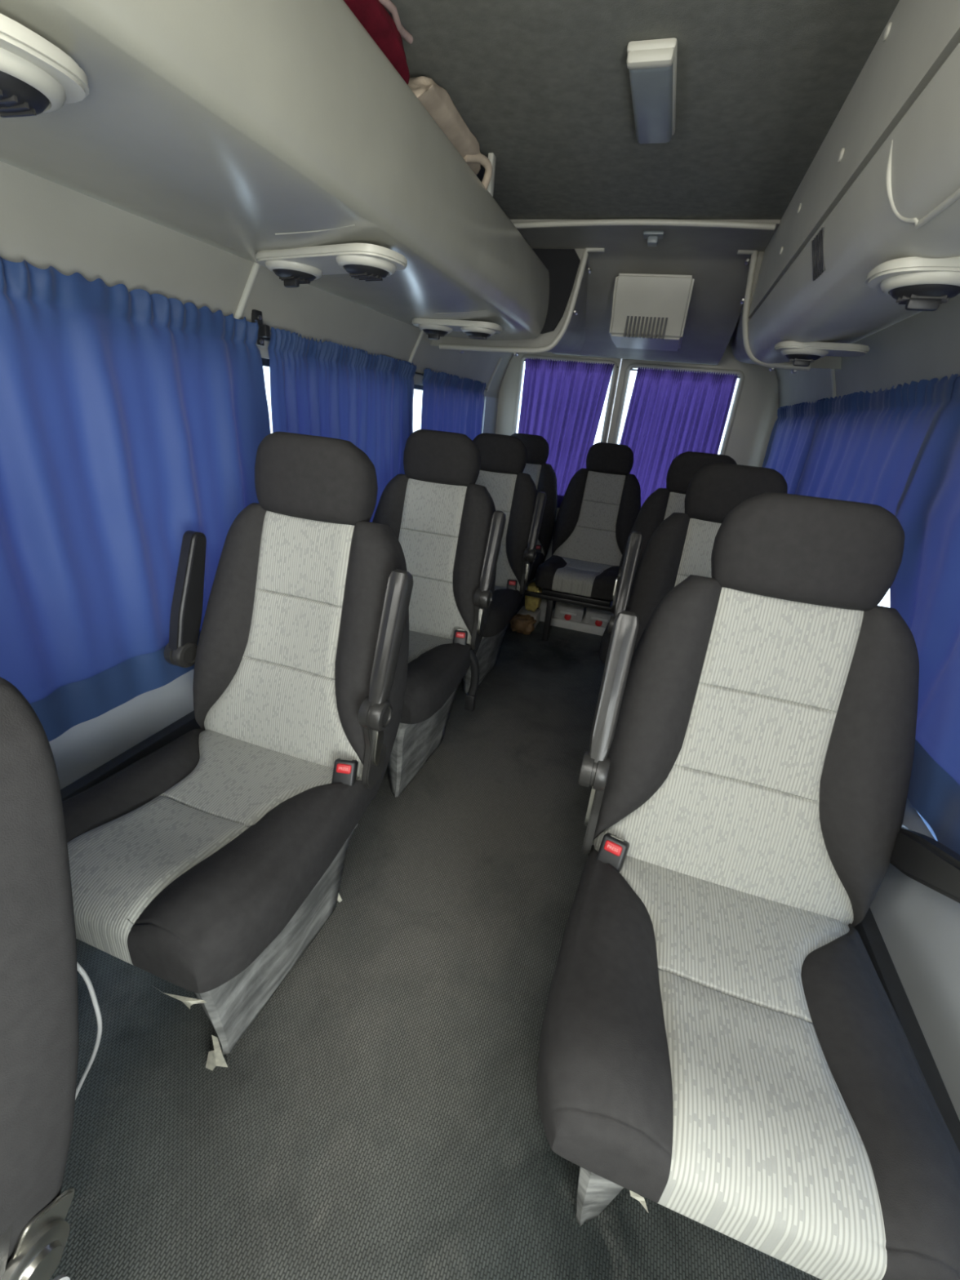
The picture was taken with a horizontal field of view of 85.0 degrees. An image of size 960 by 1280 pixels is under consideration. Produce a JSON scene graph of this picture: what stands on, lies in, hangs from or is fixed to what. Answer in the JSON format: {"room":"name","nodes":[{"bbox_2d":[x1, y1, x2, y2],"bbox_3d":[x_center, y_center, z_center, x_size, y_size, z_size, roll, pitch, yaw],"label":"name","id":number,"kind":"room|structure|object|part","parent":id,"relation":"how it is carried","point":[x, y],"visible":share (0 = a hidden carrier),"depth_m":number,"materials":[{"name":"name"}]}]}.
{"room":"vehicle interior","nodes":[
{"label":"vehicle interior","id":0,"kind":"room"},
{"bbox_2d":[0,160,513,801],"bbox_3d":[-0.665,-0.455,1.595,0.150,1.930,5.010,12,25,15],"label":"wall","id":1,"kind":"structure","parent":0,"point":[44,223],"depth_m":1.27,"materials":[{"name":"grey plastic"}]},
{"bbox_3d":[-0.754,0.256,1.915,0.050,0.360,5.010,12,25,15],"label":"kick panel","id":2,"kind":"part","parent":1,"relation":"part of","materials":[{"name":"grey plastic"}]},
{"bbox_2d":[234,262,260,319],"bbox_3d":[-0.623,-0.901,1.384,0.106,0.207,0.024,-10,28,-32],"label":"trim","id":3,"kind":"structure","parent":1,"relation":"attached to","point":[255,267],"depth_m":1.38,"materials":[{"name":"beige plastic"}]},
{"bbox_2d":[251,309,270,346],"bbox_3d":[-0.606,-0.864,1.454,0.043,0.085,0.030,12,25,15],"label":"rod bracket","id":4,"kind":"object","parent":1,"relation":"attached to","point":[264,331],"visible":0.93,"depth_m":1.45,"materials":[{"name":"black plastic"}]},
{"bbox_3d":[-0.618,-0.867,1.457,0.016,0.085,0.030,12,25,15],"label":"plate","id":5,"kind":"part","parent":4,"relation":"part of","materials":[{"name":"black plastic"}]},
{"bbox_2d":[261,357,269,367],"bbox_3d":[-0.551,-0.658,2.069,0.030,0.720,0.960,12,25,15],"label":"window frame","id":6,"kind":"structure","parent":1,"relation":"in","point":[265,362],"depth_m":1.56,"materials":[{"name":"black plastic"}]},
{"bbox_2d":[0,0,580,340],"bbox_3d":[-0.486,-0.826,0.627,0.631,0.355,3.685,12,25,15],"label":"luggage rack","id":7,"kind":"object","parent":1,"relation":"attached to","point":[242,128],"visible":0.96,"depth_m":0.82,"materials":[{"name":"plastic"}]},
{"bbox_2d":[0,13,88,117],"bbox_3d":[-0.609,-0.583,0.556,0.415,0.059,0.144,12,25,15],"label":"air vent","id":8,"kind":"object","parent":7,"relation":"attached to","point":[37,77],"visible":1,"depth_m":0.51,"materials":[{"name":"beige plastic"}]},
{"bbox_2d":[254,243,407,287],"bbox_3d":[-0.343,-0.835,1.189,0.400,0.059,0.144,19,27,27],"label":"air vent","id":9,"kind":"object","parent":7,"relation":"attached to","point":[295,267],"visible":1,"depth_m":1.13,"materials":[{"name":"beige plastic"}]},
{"bbox_2d":[343,0,413,84],"bbox_3d":[-0.308,-0.945,0.820,0.211,0.245,0.606,12,25,15],"label":"folded cloth","id":10,"kind":"object","parent":7,"relation":"in","point":[387,33],"visible":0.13,"depth_m":0.91,"materials":[{"name":"red fabric"}]},
{"bbox_2d":[407,75,492,190],"bbox_3d":[-0.139,-1.133,1.282,0.236,0.240,0.405,12,25,15],"label":"fabric bag","id":11,"kind":"object","parent":7,"relation":"in","point":[435,99],"visible":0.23,"depth_m":1.18,"materials":[{"name":"beige fabric"}]},
{"bbox_3d":[-0.004,-1.213,1.359,0.046,0.071,0.124,15,25,20],"label":"bag handle","id":12,"kind":"part","parent":11,"relation":"part of","materials":[{"name":"beige fabric"}]},
{"bbox_2d":[412,318,502,339],"bbox_3d":[-0.087,-1.143,1.945,0.340,0.059,0.144,12,25,15],"label":"air vent","id":13,"kind":"object","parent":7,"relation":"attached to","point":[435,329],"visible":1,"depth_m":1.90,"materials":[{"name":"beige plastic"}]},
{"bbox_3d":[-0.086,-1.161,1.937,0.340,0.018,0.144,12,25,15],"label":"plate","id":14,"kind":"part","parent":13,"relation":"part of","materials":[{"name":"beige plastic"}]},
{"bbox_3d":[0.029,-1.280,1.444,0.016,0.090,0.030,12,25,15],"label":"support post","id":15,"kind":"part","parent":7,"relation":"part of","materials":[{"name":"beige plastic"}]},
{"bbox_3d":[0.117,-1.484,2.228,0.581,0.298,0.020,12,25,15],"label":"rack panel","id":16,"kind":"part","parent":7,"relation":"part of","materials":[{"name":"grey plastic"}]},
{"bbox_2d":[263,337,487,390],"bbox_3d":[-0.544,-0.952,1.720,0.010,0.024,3.760,12,25,15],"label":"curtain rod","id":17,"kind":"object","parent":1,"relation":"attached to","point":[264,338],"visible":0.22,"depth_m":2.41,"materials":[{"name":"black plastic"}]},
{"bbox_2d":[0,256,271,742],"bbox_3d":[-0.876,-0.193,0.931,0.064,0.887,1.522,12,25,15],"label":"curtain","id":18,"kind":"object","parent":17,"relation":"hanging from","point":[136,420],"visible":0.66,"depth_m":1.12,"materials":[{"name":"blue fabric"}]},
{"bbox_2d":[267,327,416,522],"bbox_3d":[-0.477,-0.688,2.067,0.042,0.810,0.975,12,25,15],"label":"curtain","id":19,"kind":"object","parent":17,"relation":"hanging from","point":[328,389],"visible":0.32,"depth_m":1.88,"materials":[{"name":"blue fabric"}]},
{"bbox_2d":[420,368,486,439],"bbox_3d":[-0.144,-1.071,2.995,0.033,0.783,0.940,12,25,15],"label":"curtain","id":20,"kind":"object","parent":17,"relation":"hanging from","point":[451,403],"visible":0.3,"depth_m":2.81,"materials":[{"name":"blue fabric"}]},
{"bbox_2d":[408,330,424,363],"bbox_3d":[-0.289,-1.277,2.312,0.106,0.207,0.024,-10,28,-32],"label":"trim","id":21,"kind":"structure","parent":1,"relation":"attached to","point":[422,332],"depth_m":2.31,"materials":[{"name":"beige plastic"}]},
{"bbox_2d":[413,384,422,390],"bbox_3d":[-0.198,-1.057,3.054,0.030,0.720,1.120,12,25,15],"label":"window frame","id":22,"kind":"structure","parent":1,"relation":"in","point":[415,386],"depth_m":2.51,"materials":[{"name":"black plastic"}]},
{"bbox_2d":[485,357,502,391],"bbox_3d":[0.086,-1.700,3.359,0.106,0.207,0.024,-10,28,-32],"label":"trim","id":23,"kind":"structure","parent":1,"relation":"attached to","point":[500,358],"depth_m":3.35,"materials":[{"name":"beige plastic"}]},
{"bbox_2d":[495,351,622,590],"bbox_3d":[0.471,-1.271,3.705,0.783,1.930,0.079,12,25,15],"label":"door","id":24,"kind":"structure","parent":1,"relation":"in","point":[509,393],"depth_m":3.54,"materials":[{"name":"beige plastic"}]},
{"bbox_3d":[0.579,-1.803,3.417,0.635,0.010,0.010,12,25,15],"label":"curtain rod","id":25,"kind":"object","parent":24,"relation":"attached to","visible":0},
{"bbox_2d":[517,357,613,507],"bbox_3d":[0.534,-1.384,3.576,0.580,0.930,0.050,12,25,15],"label":"curtain","id":26,"kind":"object","parent":25,"relation":"hanging from","point":[562,402],"visible":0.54,"depth_m":3.51,"materials":[{"name":"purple fabric"}]},
{"bbox_2d":[49,595,821,1279],"bbox_3d":[0.058,0.620,1.770,1.870,0.040,5.010,12,25,15],"label":"floor","id":27,"kind":"structure","parent":0,"point":[379,1117],"depth_m":1.05,"materials":[{"name":"carpet"}]},
{"bbox_2d":[0,676,79,1279],"bbox_3d":[-0.728,0.494,0.374,0.548,1.168,0.730,12,25,15],"label":"passenger seat","id":28,"kind":"object","parent":27,"relation":"on","point":[39,1028],"visible":1,"depth_m":0.48,"materials":[{"name":"black fabric"}]},
{"bbox_3d":[-0.456,0.649,0.517,0.006,0.152,0.132,12,25,15],"label":"hinge arm","id":29,"kind":"part","parent":28,"relation":"part of","materials":[{"name":"metal"}]},
{"bbox_2d":[75,961,102,1099],"bbox_3d":[-0.670,0.667,0.875,0.122,0.424,0.034,5,24,-2],"label":"cable","id":30,"kind":"object","parent":28,"relation":"hanging from","point":[80,969],"visible":0.76,"depth_m":0.83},
{"bbox_2d":[62,431,413,1071],"bbox_3d":[-0.522,0.190,1.111,0.612,1.168,0.737,12,25,15],"label":"passenger seat","id":31,"kind":"object","parent":27,"relation":"on","point":[208,864],"visible":0.95,"depth_m":1.13,"materials":[{"name":"black fabric"}]},
{"bbox_3d":[-0.710,-0.104,1.276,0.040,0.320,0.071,12,8,15],"label":"armrest","id":32,"kind":"part","parent":31,"relation":"part of","materials":[{"name":"black plastic"}]},
{"bbox_2d":[62,728,377,993],"bbox_3d":[-0.557,0.367,1.085,0.531,0.150,0.532,12,25,15],"label":"seat cushion","id":33,"kind":"object","parent":31,"relation":"on","point":[188,860],"depth_m":0.97,"materials":[{"name":"grey fabric"}]},
{"bbox_3d":[-0.430,0.022,1.278,0.535,0.649,0.262,12,25,15],"label":"backrest","id":34,"kind":"part","parent":31,"relation":"part of","materials":[{"name":"grey fabric"}]},
{"bbox_3d":[-0.229,0.234,1.168,0.010,0.105,0.042,12,25,15],"label":"recline lever","id":35,"kind":"part","parent":31,"relation":"part of","materials":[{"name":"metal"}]},
{"bbox_3d":[-0.191,0.008,1.095,0.046,0.312,0.050,12,4,15],"label":"armrest","id":36,"kind":"part","parent":31,"relation":"part of","materials":[{"name":"plastic"}]},
{"bbox_2d":[372,429,506,797],"bbox_3d":[-0.291,-0.114,1.855,0.612,1.168,0.730,12,25,15],"label":"passenger seat","id":37,"kind":"object","parent":27,"relation":"on","point":[448,528],"visible":0.62,"depth_m":1.89,"materials":[{"name":"black fabric"}]},
{"bbox_3d":[-0.199,-0.281,2.020,0.535,0.649,0.262,12,25,15],"label":"backrest","id":38,"kind":"part","parent":37,"relation":"part of","materials":[{"name":"grey fabric"}]},
{"bbox_2d":[400,643,474,724],"bbox_3d":[-0.326,0.064,1.827,0.531,0.150,0.532,12,25,15],"label":"seat cushion","id":39,"kind":"object","parent":37,"relation":"on","point":[434,670],"depth_m":1.67,"materials":[{"name":"grey fabric"}]},
{"bbox_3d":[0.002,-0.070,1.909,0.010,0.105,0.042,12,25,15],"label":"recline lever","id":40,"kind":"part","parent":37,"relation":"part of","materials":[{"name":"metal"}]},
{"bbox_3d":[0.040,-0.295,1.836,0.046,0.312,0.050,12,4,15],"label":"armrest","id":41,"kind":"part","parent":37,"relation":"part of","materials":[{"name":"plastic"}]},
{"bbox_2d":[462,432,546,693],"bbox_3d":[-0.059,-0.380,2.560,0.612,1.168,0.730,12,25,15],"label":"passenger seat","id":42,"kind":"object","parent":27,"relation":"on","point":[513,491],"visible":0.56,"depth_m":2.58,"materials":[{"name":"black fabric"}]},
{"bbox_2d":[482,588,520,636],"bbox_3d":[-0.095,-0.202,2.532,0.531,0.150,0.532,12,25,15],"label":"seat cushion","id":43,"kind":"object","parent":42,"relation":"on","point":[505,602],"depth_m":2.37,"materials":[{"name":"grey fabric"}]},
{"bbox_3d":[0.033,-0.547,2.725,0.535,0.649,0.262,12,25,15],"label":"backrest","id":44,"kind":"part","parent":42,"relation":"part of","materials":[{"name":"grey fabric"}]},
{"bbox_3d":[0.234,-0.335,2.614,0.010,0.105,0.042,12,25,15],"label":"recline lever","id":45,"kind":"part","parent":42,"relation":"part of","materials":[{"name":"metal"}]},
{"bbox_3d":[0.272,-0.561,2.542,0.046,0.312,0.050,12,4,15],"label":"armrest","id":46,"kind":"part","parent":42,"relation":"part of","materials":[{"name":"plastic"}]},
{"bbox_2d":[509,613,536,635],"bbox_3d":[0.265,-0.100,3.269,0.168,0.119,0.118,12,25,15],"label":"paper bag","id":47,"kind":"object","parent":27,"relation":"on","point":[522,624],"visible":0.99,"depth_m":3.23,"materials":[{"name":"brown paper"}]},
{"bbox_2d":[516,605,541,627],"bbox_3d":[0.317,-0.149,3.418,0.125,0.086,0.160,12,25,15],"label":"box","id":48,"kind":"object","parent":27,"relation":"on","point":[536,615],"visible":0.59,"depth_m":3.38,"materials":[{"name":"grey cardboard"}]},
{"bbox_2d":[524,582,542,611],"bbox_3d":[0.337,-0.272,3.315,0.098,0.197,0.112,12,25,15],"label":"packet","id":49,"kind":"object","parent":48,"relation":"on","point":[531,603],"visible":0.85,"depth_m":3.28,"materials":[{"name":"yellow plastic"}]},
{"bbox_2d":[538,598,547,622],"bbox_3d":[0.442,-0.234,3.498,0.075,0.200,0.120,12,25,15],"label":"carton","id":50,"kind":"object","parent":27,"relation":"on","point":[543,606],"visible":0.16,"depth_m":3.45,"materials":[{"name":"grey cardboard"}]},
{"bbox_2d":[523,590,611,640],"bbox_3d":[0.472,-0.225,3.378,1.107,0.285,0.540,12,25,15],"label":"rail","id":51,"kind":"object","parent":27,"relation":"on","point":[551,599],"visible":0.1,"depth_m":3.10,"materials":[{"name":"black metal"}]},
{"bbox_2d":[511,433,557,582],"bbox_3d":[0.183,-0.846,3.313,0.535,0.848,0.730,12,25,15],"label":"passenger seat","id":52,"kind":"object","parent":51,"relation":"on","point":[544,477],"visible":0.3,"depth_m":3.40,"materials":[{"name":"black fabric"}]},
{"bbox_2d":[527,551,543,582],"bbox_3d":[0.123,-0.525,3.352,0.531,0.150,0.532,12,25,15],"label":"seat cushion","id":53,"kind":"object","parent":52,"relation":"on","point":[539,559],"depth_m":3.24,"materials":[{"name":"grey fabric"}]},
{"bbox_3d":[0.251,-0.870,3.545,0.535,0.649,0.262,12,25,15],"label":"backrest","id":54,"kind":"part","parent":52,"relation":"part of","materials":[{"name":"grey fabric"}]},
{"bbox_3d":[0.409,-0.121,3.158,0.034,0.260,0.040,12,25,15],"label":"rail leg","id":55,"kind":"part","parent":51,"relation":"part of","materials":[{"name":"black plastic"}]},
{"bbox_2d":[534,442,640,606],"bbox_3d":[0.693,-0.731,3.166,0.535,0.848,0.730,12,25,15],"label":"passenger seat","id":56,"kind":"object","parent":51,"relation":"on","point":[600,507],"visible":0.84,"depth_m":3.29,"materials":[{"name":"black fabric"}]},
{"bbox_3d":[0.620,-0.318,3.230,0.400,0.030,0.420,12,25,15],"label":"seat frame","id":57,"kind":"part","parent":56,"relation":"part of","materials":[{"name":"black plastic"}]},
{"bbox_2d":[534,555,619,600],"bbox_3d":[0.633,-0.409,3.204,0.531,0.150,0.532,12,25,15],"label":"seat cushion","id":58,"kind":"object","parent":56,"relation":"on","point":[584,577],"depth_m":3.02,"materials":[{"name":"grey fabric"}]},
{"bbox_3d":[0.761,-0.754,3.398,0.535,0.649,0.262,12,25,15],"label":"backrest","id":59,"kind":"part","parent":56,"relation":"part of","materials":[{"name":"grey fabric"}]},
{"bbox_2d":[550,608,605,635],"bbox_3d":[0.708,-0.114,3.463,0.480,0.056,0.220,12,25,15],"label":"baseboard","id":60,"kind":"structure","parent":27,"relation":"on","point":[582,626],"depth_m":3.38,"materials":[{"name":"grey plastic"}]},
{"bbox_2d":[553,601,586,622],"bbox_3d":[0.601,-0.230,3.445,0.185,0.150,0.216,12,25,15],"label":"case","id":61,"kind":"object","parent":60,"relation":"on","point":[567,611],"visible":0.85,"depth_m":3.37,"materials":[{"name":"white plastic"}]},
{"bbox_3d":[0.567,-0.174,3.366,0.105,0.018,0.016,12,25,15],"label":"handle","id":62,"kind":"part","parent":61,"relation":"part of","materials":[{"name":"grey plastic"}]},
{"bbox_2d":[584,600,613,626],"bbox_3d":[0.790,-0.189,3.394,0.185,0.150,0.216,12,25,15],"label":"case","id":63,"kind":"object","parent":60,"relation":"on","point":[593,616],"visible":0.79,"depth_m":3.32,"materials":[{"name":"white plastic"}]},
{"bbox_3d":[0.756,-0.132,3.315,0.105,0.018,0.016,12,25,15],"label":"handle","id":64,"kind":"part","parent":63,"relation":"part of","materials":[{"name":"grey plastic"}]},
{"bbox_2d":[599,451,737,664],"bbox_3d":[0.861,-0.166,2.231,0.584,1.168,0.730,12,25,15],"label":"passenger seat","id":65,"kind":"object","parent":27,"relation":"on","point":[662,503],"visible":0.2,"depth_m":2.33,"materials":[{"name":"black fabric"}]},
{"bbox_2d":[599,622,611,664],"bbox_3d":[0.793,0.005,2.212,0.531,0.150,0.532,12,25,15],"label":"seat cushion","id":66,"kind":"object","parent":65,"relation":"on","point":[604,645],"depth_m":2.08,"materials":[{"name":"grey fabric"}]},
{"bbox_3d":[0.627,-0.236,2.428,0.010,0.105,0.042,12,25,15],"label":"recline lever","id":67,"kind":"part","parent":65,"relation":"part of","materials":[{"name":"metal"}]},
{"bbox_3d":[0.921,-0.340,2.405,0.535,0.649,0.262,12,25,15],"label":"backrest","id":68,"kind":"part","parent":65,"relation":"part of","materials":[{"name":"grey fabric"}]},
{"bbox_2d":[607,462,787,653],"bbox_3d":[0.677,0.100,1.586,0.612,1.168,0.730,12,25,15],"label":"passenger seat","id":69,"kind":"object","parent":27,"relation":"on","point":[681,546],"visible":0.13,"depth_m":1.69,"materials":[{"name":"black fabric"}]},
{"bbox_3d":[0.479,-0.197,1.711,0.046,0.312,0.050,12,4,15],"label":"armrest","id":70,"kind":"part","parent":69,"relation":"part of","materials":[{"name":"plastic"}]},
{"bbox_3d":[0.750,-0.071,1.756,0.535,0.649,0.262,12,25,15],"label":"backrest","id":71,"kind":"part","parent":69,"relation":"part of","materials":[{"name":"grey fabric"}]},
{"bbox_2d":[537,492,959,1279],"bbox_3d":[0.434,0.394,0.862,0.590,1.168,0.730,12,25,15],"label":"passenger seat","id":72,"kind":"object","parent":27,"relation":"on","point":[722,1046],"visible":1,"depth_m":0.87,"materials":[{"name":"black fabric"}]},
{"bbox_3d":[0.224,0.329,1.053,0.010,0.105,0.042,12,25,15],"label":"recline lever","id":73,"kind":"part","parent":72,"relation":"part of","materials":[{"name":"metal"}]},
{"bbox_3d":[0.247,0.100,0.985,0.046,0.312,0.050,12,4,15],"label":"armrest","id":74,"kind":"part","parent":72,"relation":"part of","materials":[{"name":"plastic"}]},
{"bbox_2d":[537,844,959,1279],"bbox_3d":[0.390,0.570,0.837,0.531,0.150,0.532,12,25,15],"label":"seat cushion","id":75,"kind":"object","parent":72,"relation":"on","point":[722,1045],"depth_m":0.70,"materials":[{"name":"grey fabric"}]},
{"bbox_3d":[0.517,0.225,1.030,0.535,0.649,0.262,12,25,15],"label":"backrest","id":76,"kind":"part","parent":72,"relation":"part of","materials":[{"name":"grey fabric"}]},
{"bbox_3d":[0.719,0.357,0.831,0.040,0.071,0.320,12,-1,15],"label":"armrest","id":77,"kind":"part","parent":72,"relation":"part of","materials":[{"name":"black plastic"}]},
{"bbox_2d":[384,0,899,219],"bbox_3d":[0.232,-1.135,0.998,1.870,0.040,5.010,12,25,15],"label":"ceiling","id":78,"kind":"structure","parent":0,"point":[542,86],"depth_m":1.09,"materials":[{"name":"grey fabric"}]},
{"bbox_2d":[430,219,840,373],"bbox_3d":[0.748,-1.528,2.558,1.715,0.412,1.590,12,25,15],"label":"panel","id":79,"kind":"object","parent":78,"relation":"attached to","point":[724,264],"visible":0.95,"depth_m":2.19,"materials":[{"name":"beige plastic"}]},
{"bbox_3d":[0.715,-1.593,2.529,1.001,0.264,1.565,12,25,15],"label":"sloping panel","id":80,"kind":"part","parent":79,"relation":"part of","materials":[{"name":"grey plastic"}]},
{"bbox_2d":[608,273,694,351],"bbox_3d":[0.784,-1.493,2.410,0.320,0.230,0.423,12,25,15],"label":"cover","id":81,"kind":"object","parent":79,"relation":"attached to","point":[650,311],"visible":1,"depth_m":2.27,"materials":[{"name":"plastic"}]},
{"bbox_2d":[643,230,664,246],"bbox_3d":[0.614,-1.423,1.858,0.070,0.033,0.064,12,25,15],"label":"latch","id":82,"kind":"object","parent":79,"relation":"attached to","point":[652,237],"visible":1,"depth_m":1.84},
{"bbox_3d":[0.614,-1.430,1.850,0.070,0.012,0.055,12,25,15],"label":"hook plate","id":83,"kind":"part","parent":82,"relation":"part of","materials":[{"name":"grey metal"}]},
{"bbox_2d":[512,218,776,230],"bbox_3d":[0.508,-1.410,1.779,0.911,0.029,0.027,12,25,15],"label":"trim","id":84,"kind":"structure","parent":78,"relation":"attached to","point":[660,222],"depth_m":1.75,"materials":[{"name":"beige plastic"}]},
{"bbox_2d":[626,37,677,143],"bbox_3d":[0.359,-1.122,1.088,0.088,0.032,0.325,12,25,15],"label":"recessed light","id":85,"kind":"object","parent":78,"relation":"in","point":[651,64],"visible":1,"depth_m":1.02,"materials":[{"name":"plastic"}]},
{"bbox_2d":[747,0,959,363],"bbox_3d":[0.654,-0.595,0.321,0.433,0.415,3.700,12,25,15],"label":"luggage rack","id":86,"kind":"object","parent":78,"relation":"attached to","point":[882,184],"visible":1,"depth_m":0.84,"materials":[{"name":"plastic"}]},
{"bbox_2d":[811,226,825,280],"bbox_3d":[0.703,-0.797,1.085,0.032,0.074,0.088,12,25,15],"label":"grille","id":87,"kind":"object","parent":86,"relation":"attached to","point":[818,242],"depth_m":1.08,"materials":[{"name":"black plastic"}]},
{"bbox_2d":[773,341,869,366],"bbox_3d":[1.026,-0.861,1.592,0.250,0.059,0.144,12,25,15],"label":"air vent","id":88,"kind":"object","parent":86,"relation":"attached to","point":[802,353],"visible":1,"depth_m":1.55,"materials":[{"name":"beige plastic"}]},
{"bbox_3d":[1.028,-0.879,1.583,0.250,0.018,0.144,12,25,15],"label":"vent plate","id":89,"kind":"part","parent":88,"relation":"part of","materials":[{"name":"beige plastic"}]},
{"bbox_2d":[865,256,959,311],"bbox_3d":[0.715,-0.561,0.841,0.170,0.059,0.144,12,25,15],"label":"air vent","id":90,"kind":"object","parent":86,"relation":"attached to","point":[918,283],"visible":1,"depth_m":0.81,"materials":[{"name":"beige plastic"}]},
{"bbox_3d":[0.717,-0.580,0.833,0.170,0.018,0.144,12,25,15],"label":"vent plate","id":91,"kind":"part","parent":90,"relation":"part of","materials":[{"name":"beige plastic"}]},
{"bbox_2d":[774,294,959,1152],"bbox_3d":[0.959,-0.101,1.155,0.150,1.930,5.010,12,25,15],"label":"wall","id":92,"kind":"structure","parent":0,"point":[909,932],"depth_m":1.00,"materials":[{"name":"grey plastic"}]},
{"bbox_2d":[607,338,778,466],"bbox_3d":[1.310,-1.088,3.478,0.981,1.930,0.079,12,25,15],"label":"door","id":93,"kind":"structure","parent":92,"relation":"in","point":[753,417],"depth_m":3.22,"materials":[{"name":"beige plastic"}]},
{"bbox_3d":[1.270,-1.644,3.233,0.670,0.010,0.010,12,25,15],"label":"curtain rod","id":94,"kind":"object","parent":93,"relation":"attached to","visible":0},
{"bbox_2d":[619,367,737,507],"bbox_3d":[1.202,-1.236,3.399,0.635,0.923,0.046,12,25,15],"label":"curtain","id":95,"kind":"object","parent":94,"relation":"hanging from","point":[670,414],"visible":0.52,"depth_m":3.31,"materials":[{"name":"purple fabric"}]},
{"bbox_2d":[830,368,835,398],"bbox_3d":[1.403,-1.005,2.076,0.024,0.207,0.106,-4,25,-20],"label":"trim","id":96,"kind":"structure","parent":92,"relation":"attached to","point":[833,372],"depth_m":2.07,"materials":[{"name":"beige plastic"}]},
{"bbox_3d":[0.906,0.619,1.466,0.050,0.360,5.010,12,25,15],"label":"kick panel","id":97,"kind":"part","parent":92,"relation":"part of","materials":[{"name":"grey plastic"}]},
{"bbox_3d":[1.141,-0.623,1.328,0.010,0.014,3.900,12,25,15],"label":"curtain rod","id":98,"kind":"object","parent":92,"relation":"attached to","visible":0},
{"bbox_2d":[761,373,958,516],"bbox_3d":[1.349,-0.598,2.239,0.035,0.797,2.105,12,25,15],"label":"curtain","id":99,"kind":"object","parent":98,"relation":"hanging from","point":[861,446],"visible":0.32,"depth_m":1.67,"materials":[{"name":"blue fabric"}]},
{"bbox_2d":[889,373,959,854],"bbox_3d":[0.771,0.059,0.600,0.039,0.791,1.700,12,25,15],"label":"curtain","id":100,"kind":"object","parent":98,"relation":"hanging from","point":[925,589],"visible":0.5,"depth_m":1.05,"materials":[{"name":"blue fabric"}]}
]}

